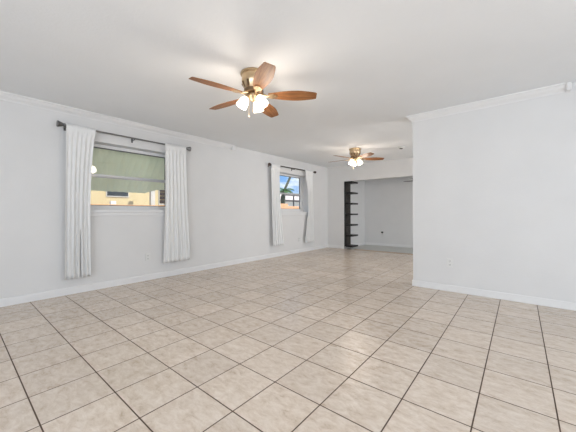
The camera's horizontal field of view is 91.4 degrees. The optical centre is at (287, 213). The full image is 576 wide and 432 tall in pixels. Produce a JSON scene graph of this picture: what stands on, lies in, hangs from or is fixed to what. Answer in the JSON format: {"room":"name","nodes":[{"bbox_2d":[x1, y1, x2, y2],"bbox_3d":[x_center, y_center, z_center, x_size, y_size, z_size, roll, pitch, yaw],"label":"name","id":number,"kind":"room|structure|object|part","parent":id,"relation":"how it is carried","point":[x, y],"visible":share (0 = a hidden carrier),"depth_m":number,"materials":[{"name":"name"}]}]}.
{"room":"empty living room","nodes":[
{"label":"empty living room","id":0,"kind":"room"},
{"bbox_2d":[0,100,327,298],"bbox_3d":[-2.231,-0.158,4.681,0.260,2.448,10.782,0,0,40],"label":"wall","id":1,"kind":"structure","parent":0,"point":[229,192],"depth_m":4.20,"materials":[{"name":"paint"}]},
{"bbox_2d":[0,90,232,149],"bbox_3d":[-3.280,-1.336,3.156,0.072,0.085,6.700,0,0,40],"label":"trim","id":2,"kind":"structure","parent":1,"relation":"attached to","point":[5,96],"depth_m":3.93,"materials":[{"name":"white paint"}]},
{"bbox_2d":[56,120,190,150],"bbox_3d":[-2.331,-1.119,4.251,0.140,0.094,1.849,0,0,40],"label":"curtain rod","id":3,"kind":"object","parent":1,"relation":"attached to","point":[58,123],"visible":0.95,"depth_m":4.07,"materials":[{"name":"grey metal"}]},
{"bbox_2d":[65,123,95,279],"bbox_3d":[-2.738,-0.146,3.709,0.052,1.997,0.349,0,0,40],"label":"curtain","id":4,"kind":"object","parent":3,"relation":"hanging from","point":[79,139],"visible":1,"depth_m":3.69,"materials":[{"name":"white fabric"}]},
{"bbox_2d":[164,143,189,262],"bbox_3d":[-1.876,-0.167,4.748,0.052,1.953,0.476,0,0,40],"label":"curtain","id":5,"kind":"object","parent":3,"relation":"hanging from","point":[176,234],"visible":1,"depth_m":4.74,"materials":[{"name":"white fabric"}]},
{"bbox_2d":[91,148,163,192],"bbox_3d":[-3.181,-0.679,4.276,0.660,1.008,3.350,0,0,40],"label":"awning","id":6,"kind":"object","parent":1,"relation":"attached to","point":[105,162],"visible":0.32,"depth_m":4.84,"materials":[{"name":"green fabric"}]},
{"bbox_2d":[90,143,164,215],"bbox_3d":[-2.421,-0.486,4.402,0.265,1.045,1.300,0,0,40],"label":"window","id":7,"kind":"structure","parent":1,"relation":"in","point":[95,210],"depth_m":4.34,"materials":[{"name":"white paint"}]},
{"bbox_3d":[-2.397,-0.006,4.383,0.205,0.084,1.300,0,0,40],"label":"sill","id":8,"kind":"part","parent":7,"relation":"part of","materials":[{"name":"white paint"}]},
{"bbox_3d":[-2.490,-0.549,4.464,0.040,0.048,1.120,0,0,40],"label":"meeting rail","id":9,"kind":"part","parent":7,"relation":"part of","materials":[{"name":"grey metal"}]},
{"bbox_2d":[0,244,327,306],"bbox_3d":[-2.099,1.019,4.621,0.014,0.092,10.452,0,0,40],"label":"baseboard","id":10,"kind":"structure","parent":1,"relation":"attached to","point":[9,301],"depth_m":4.23,"materials":[{"name":"white paint"}]},
{"bbox_2d":[268,163,315,172],"bbox_3d":[0.144,-1.137,7.255,0.134,0.104,1.928,0,0,40],"label":"curtain rod","id":11,"kind":"object","parent":1,"relation":"attached to","point":[269,164],"visible":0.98,"depth_m":7.13,"materials":[{"name":"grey metal"}]},
{"bbox_2d":[271,164,283,245],"bbox_3d":[-0.255,-0.190,6.719,0.054,1.927,0.441,0,0,40],"label":"curtain","id":12,"kind":"object","parent":11,"relation":"hanging from","point":[278,239],"visible":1,"depth_m":6.68,"materials":[{"name":"white fabric"}]},
{"bbox_2d":[305,170,313,242],"bbox_3d":[0.579,-0.189,7.730,0.053,1.968,0.429,0,0,40],"label":"curtain","id":13,"kind":"object","parent":11,"relation":"hanging from","point":[309,174],"visible":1,"depth_m":7.75,"materials":[{"name":"white fabric"}]},
{"bbox_2d":[280,174,307,214],"bbox_3d":[0.091,-0.486,7.446,0.265,1.065,1.305,0,0,40],"label":"window","id":14,"kind":"structure","parent":1,"relation":"in","point":[299,211],"depth_m":7.70,"materials":[{"name":"white paint"}]},
{"bbox_3d":[0.013,-0.513,7.497,0.040,0.048,1.015,0,0,40],"label":"meeting rail","id":15,"kind":"part","parent":14,"relation":"part of","materials":[{"name":"grey metal"}]},
{"bbox_3d":[0.116,0.005,7.427,0.205,0.084,1.305,0,0,40],"label":"sill","id":16,"kind":"part","parent":14,"relation":"part of","materials":[{"name":"white paint"}]},
{"bbox_2d":[0,245,575,431],"bbox_3d":[1.330,1.127,2.731,8.230,0.150,12.300,0,0,40],"label":"floor","id":17,"kind":"structure","parent":0,"point":[327,339],"depth_m":2.09,"materials":[{"name":"tile"}]},
{"bbox_2d":[344,181,357,247],"bbox_3d":[1.879,0.033,8.364,0.262,1.925,0.370,0,0,40],"label":"shelf unit","id":18,"kind":"object","parent":17,"relation":"on","point":[347,194],"visible":1,"depth_m":8.37,"materials":[{"name":"black wood"}]},
{"bbox_3d":[1.694,0.024,8.309,0.045,1.905,0.050,0,0,40],"label":"post","id":19,"kind":"part","parent":18,"relation":"part of","materials":[{"name":"black wood"}]},
{"bbox_3d":[1.801,0.023,8.461,0.018,1.905,0.320,0,0,40],"label":"panel","id":20,"kind":"part","parent":18,"relation":"part of","materials":[{"name":"black wood"}]},
{"bbox_3d":[1.883,-0.902,8.358,0.244,0.045,0.370,0,0,40],"label":"shelf","id":21,"kind":"part","parent":18,"relation":"part of","materials":[{"name":"black wood"}]},
{"bbox_2d":[354,249,412,254],"bbox_3d":[4.439,1.038,6.086,6.505,0.006,0.070,0,0,40],"label":"trim","id":22,"kind":"structure","parent":17,"relation":"on","point":[354,249],"depth_m":7.64,"materials":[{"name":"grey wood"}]},
{"bbox_2d":[0,0,575,167],"bbox_3d":[1.321,-1.470,2.731,8.230,0.150,12.300,0,0,40],"label":"ceiling","id":23,"kind":"structure","parent":0,"point":[370,65],"depth_m":2.55,"materials":[{"name":"paint"}]},
{"bbox_2d":[189,62,316,117],"bbox_3d":[-0.376,-1.166,2.809,1.179,0.446,1.210,0,0,40],"label":"ceiling fan","id":24,"kind":"object","parent":23,"relation":"hanging from","point":[254,80],"visible":1,"depth_m":2.73,"materials":[{"name":"brown wood"}]},
{"bbox_3d":[-0.649,-1.166,2.564,0.480,0.006,0.155,0,12,-37],"label":"blade","id":25,"kind":"part","parent":24,"relation":"part of","materials":[{"name":"brown wood"}]},
{"bbox_3d":[-0.655,-1.166,3.016,0.480,0.006,0.155,0,12,35],"label":"blade","id":26,"kind":"part","parent":24,"relation":"part of","materials":[{"name":"brown wood"}]},
{"bbox_3d":[-0.451,-1.088,2.772,0.118,0.132,0.121,0,0,40],"label":"lamp shade","id":27,"kind":"part","parent":24,"relation":"part of","materials":[{"name":"white glass"}]},
{"bbox_3d":[-0.309,-1.088,2.901,0.113,0.132,0.124,0,0,40],"label":"lamp shade","id":28,"kind":"part","parent":24,"relation":"part of","materials":[{"name":"white glass"}]},
{"bbox_3d":[-0.254,-1.089,2.727,0.125,0.132,0.112,0,0,40],"label":"lamp shade","id":29,"kind":"part","parent":24,"relation":"part of","materials":[{"name":"white glass"}]},
{"bbox_3d":[-0.217,-1.167,2.430,0.155,0.006,0.480,12,-4,-18],"label":"blade","id":30,"kind":"part","parent":24,"relation":"part of","materials":[{"name":"brown wood"}]},
{"bbox_3d":[-0.227,-1.167,3.162,0.155,0.006,0.480,-13,-4,17],"label":"blade","id":31,"kind":"part","parent":24,"relation":"part of","materials":[{"name":"brown wood"}]},
{"bbox_3d":[0.044,-1.168,2.799,0.480,0.006,0.155,0,-12,-1],"label":"blade","id":32,"kind":"part","parent":24,"relation":"part of","materials":[{"name":"brown wood"}]},
{"bbox_2d":[332,147,383,168],"bbox_3d":[1.416,-1.173,6.099,1.180,0.446,1.210,0,0,40],"label":"ceiling fan","id":33,"kind":"object","parent":23,"relation":"hanging from","point":[355,152],"visible":1,"depth_m":6.01,"materials":[{"name":"brown wood"}]},
{"bbox_3d":[1.576,-1.174,5.721,0.155,0.006,0.480,12,-4,-18],"label":"blade","id":34,"kind":"part","parent":33,"relation":"part of","materials":[{"name":"brown wood"}]},
{"bbox_3d":[1.836,-1.175,6.090,0.480,0.006,0.155,0,-12,-1],"label":"blade","id":35,"kind":"part","parent":33,"relation":"part of","materials":[{"name":"brown wood"}]},
{"bbox_2d":[346,180,364,247],"bbox_3d":[2.078,-0.174,8.969,0.200,2.448,1.318,0,0,40],"label":"wall","id":36,"kind":"structure","parent":0,"point":[359,188],"depth_m":9.04,"materials":[{"name":"paint"}]},
{"bbox_2d":[327,157,412,248],"bbox_3d":[4.255,-0.182,6.234,7.770,2.448,0.130,0,0,40],"label":"wall","id":37,"kind":"structure","parent":0,"point":[336,176],"depth_m":8.31,"materials":[{"name":"paint"}]},
{"bbox_2d":[328,245,343,248],"bbox_3d":[1.436,1.009,8.472,0.565,0.085,0.012,0,0,40],"label":"baseboard","id":38,"kind":"structure","parent":37,"relation":"attached to","point":[329,246],"depth_m":8.47,"materials":[{"name":"white paint"}]},
{"bbox_2d":[365,176,412,244],"bbox_3d":[5.324,-0.186,7.242,7.405,2.448,0.150,0,0,40],"label":"wall","id":39,"kind":"structure","parent":0,"point":[389,201],"depth_m":8.89,"materials":[{"name":"paint"}]},
{"bbox_2d":[365,242,412,247],"bbox_3d":[5.354,0.997,7.116,7.205,0.080,0.012,0,0,40],"label":"baseboard","id":40,"kind":"structure","parent":39,"relation":"attached to","point":[366,243],"depth_m":8.89,"materials":[{"name":"white paint"}]},
{"bbox_2d":[413,82,575,302],"bbox_3d":[3.543,-0.180,2.720,4.395,2.448,0.130,0,0,40],"label":"wall","id":41,"kind":"structure","parent":0,"point":[494,188],"depth_m":3.42,"materials":[{"name":"paint"}]},
{"bbox_2d":[447,258,452,267],"bbox_3d":[2.168,0.666,3.766,0.075,0.120,0.011,0,0,40],"label":"wall outlet","id":42,"kind":"object","parent":41,"relation":"attached to","point":[449,260],"visible":1,"depth_m":3.76,"materials":[{"name":"white plastic"}]},
{"bbox_2d":[406,82,565,122],"bbox_3d":[3.511,-1.361,2.743,4.467,0.085,0.274,0,0,40],"label":"trim","id":43,"kind":"structure","parent":41,"relation":"attached to","point":[557,88],"depth_m":3.44,"materials":[{"name":"white paint"}]},
{"bbox_2d":[412,280,575,310],"bbox_3d":[3.543,1.002,2.724,4.407,0.085,0.154,0,0,40],"label":"baseboard","id":44,"kind":"structure","parent":41,"relation":"attached to","point":[471,291],"depth_m":3.42,"materials":[{"name":"white paint"}]},
{"bbox_2d":[565,82,571,91],"bbox_3d":[3.015,-1.358,3.020,0.045,0.086,0.073,0,0,40],"label":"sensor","id":45,"kind":"structure","parent":41,"relation":"attached to","point":[568,84],"depth_m":3.00,"materials":[{"name":"white plastic"}]},
{"label":"outside","id":46,"kind":"structure","parent":0,"visible":0},
{"bbox_3d":[-15.450,1.364,32.201,55.170,0.200,90.000,0,0,40],"label":"ground","id":47,"kind":"structure","parent":46,"visible":0},
{"bbox_2d":[90,204,164,205],"bbox_3d":[-5.667,0.493,7.271,0.260,1.470,8.000,0,0,40],"label":"wall","id":48,"kind":"structure","parent":47,"relation":"on","point":[90,204],"depth_m":8.43,"materials":[{"name":"ceramic"}]},
{"bbox_2d":[90,190,164,204],"bbox_3d":[-10.061,-0.456,9.727,6.900,3.400,14.000,0,0,40],"label":"house","id":49,"kind":"structure","parent":47,"relation":"on","point":[97,197],"depth_m":10.16,"materials":[{"name":"yellow paint"}]},
{"bbox_3d":[-6.025,-0.831,9.954,0.040,0.440,0.670,0,0,40],"label":"glass","id":50,"kind":"part","parent":49,"relation":"part of","materials":[{"name":"grey"}]},
{"bbox_3d":[-4.971,-0.762,11.223,0.050,0.735,0.290,0,0,40],"label":"glass","id":51,"kind":"part","parent":49,"relation":"part of","materials":[{"name":"black glass"}]},
{"bbox_2d":[149,190,155,204],"bbox_3d":[-4.786,-0.075,9.913,0.180,2.600,0.180,0,0,40],"label":"porch column","id":52,"kind":"structure","parent":47,"relation":"on","point":[152,193],"depth_m":9.88,"materials":[{"name":"paint"}]},
{"bbox_2d":[281,177,290,202],"bbox_3d":[0.249,-1.563,19.791,0.198,5.542,2.352,0,0,40],"label":"leaning trunk","id":53,"kind":"object","parent":47,"relation":"on","point":[289,178],"visible":0.26,"depth_m":19.31,"materials":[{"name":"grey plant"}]},
{"bbox_2d":[280,188,294,203],"bbox_3d":[-0.234,-0.227,18.553,1.341,2.901,1.097,0,0,2],"label":"palm tree","id":54,"kind":"object","parent":47,"relation":"on","point":[282,189],"visible":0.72,"depth_m":18.45,"materials":[{"name":"green plant"}]},
{"bbox_2d":[280,194,298,205],"bbox_3d":[-1.242,-0.663,39.270,5.300,3.750,24.000,0,0,40],"label":"bungalow","id":55,"kind":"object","parent":47,"relation":"on","point":[288,199],"visible":0.02,"depth_m":38.12,"materials":[{"name":"white paint"}]},
{"bbox_2d":[281,203,298,208],"bbox_3d":[0.697,0.365,14.984,0.100,1.680,4.800,0,0,40],"label":"fence","id":56,"kind":"object","parent":47,"relation":"on","point":[283,206],"visible":0.18,"depth_m":14.04,"materials":[{"name":"concrete"}]},
{"bbox_3d":[0.697,0.425,14.984,0.100,1.560,4.800,0,0,40],"label":"panel","id":57,"kind":"part","parent":56,"relation":"part of","materials":[{"name":"wood"}]}
]}

